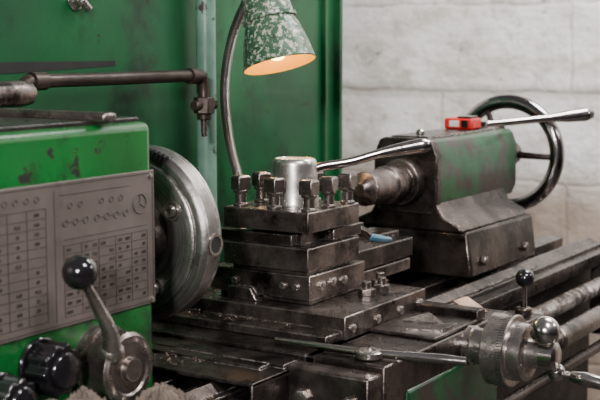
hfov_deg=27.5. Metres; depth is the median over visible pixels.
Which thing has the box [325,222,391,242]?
tool
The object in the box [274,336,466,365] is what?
wrench
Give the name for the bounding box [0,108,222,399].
headstock
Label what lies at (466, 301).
paper scrap
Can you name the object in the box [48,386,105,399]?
rag
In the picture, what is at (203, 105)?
pipe
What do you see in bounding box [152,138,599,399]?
carriage
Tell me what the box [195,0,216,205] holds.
riser pipe
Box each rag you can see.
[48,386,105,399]
[136,382,188,399]
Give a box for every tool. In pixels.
[221,227,296,245]
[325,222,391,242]
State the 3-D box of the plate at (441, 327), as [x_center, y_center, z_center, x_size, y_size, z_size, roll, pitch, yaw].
[0.220,0.205,1.953,0.094,0.003,0.040,-4,8,-31]
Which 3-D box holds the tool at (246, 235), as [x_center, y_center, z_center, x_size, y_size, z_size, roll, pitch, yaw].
[-0.087,0.059,2.032,0.183,0.018,0.022,5,9,32]
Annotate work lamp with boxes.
[220,0,315,228]
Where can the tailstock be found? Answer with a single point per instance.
(451, 198)
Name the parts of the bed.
control lever, control rod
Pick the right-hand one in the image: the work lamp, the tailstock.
the tailstock
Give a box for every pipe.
[19,68,217,136]
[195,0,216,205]
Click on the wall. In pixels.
(409, 66)
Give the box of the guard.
[0,0,342,262]
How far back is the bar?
1.86 m
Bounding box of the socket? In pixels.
[208,234,222,255]
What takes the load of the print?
attached to the headstock
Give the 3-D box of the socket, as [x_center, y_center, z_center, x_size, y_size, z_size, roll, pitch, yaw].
[-0.125,0.065,1.783,0.008,0.033,0.033,5,9,32]
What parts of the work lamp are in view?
lamp shade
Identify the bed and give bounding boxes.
[152,236,599,399]
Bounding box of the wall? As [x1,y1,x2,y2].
[342,0,599,399]
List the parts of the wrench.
handle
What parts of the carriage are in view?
tool post, clamp handle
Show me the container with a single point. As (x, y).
(467, 122)
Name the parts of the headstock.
fluted knob, fluted knob, data plate, lever stem, selector knob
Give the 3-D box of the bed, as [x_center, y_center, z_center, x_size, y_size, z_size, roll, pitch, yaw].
[0.050,0.636,2.173,0.785,0.956,2.500,5,9,32]
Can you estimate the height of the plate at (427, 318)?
0.003 m
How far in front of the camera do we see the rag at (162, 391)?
1.53 m
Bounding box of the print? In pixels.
[0,172,153,341]
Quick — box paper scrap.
[449,296,486,311]
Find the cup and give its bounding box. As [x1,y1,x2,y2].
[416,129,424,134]
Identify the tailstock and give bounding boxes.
[353,94,594,278]
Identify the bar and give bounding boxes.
[0,80,37,107]
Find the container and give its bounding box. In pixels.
[445,115,480,129]
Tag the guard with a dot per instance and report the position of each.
(297, 111)

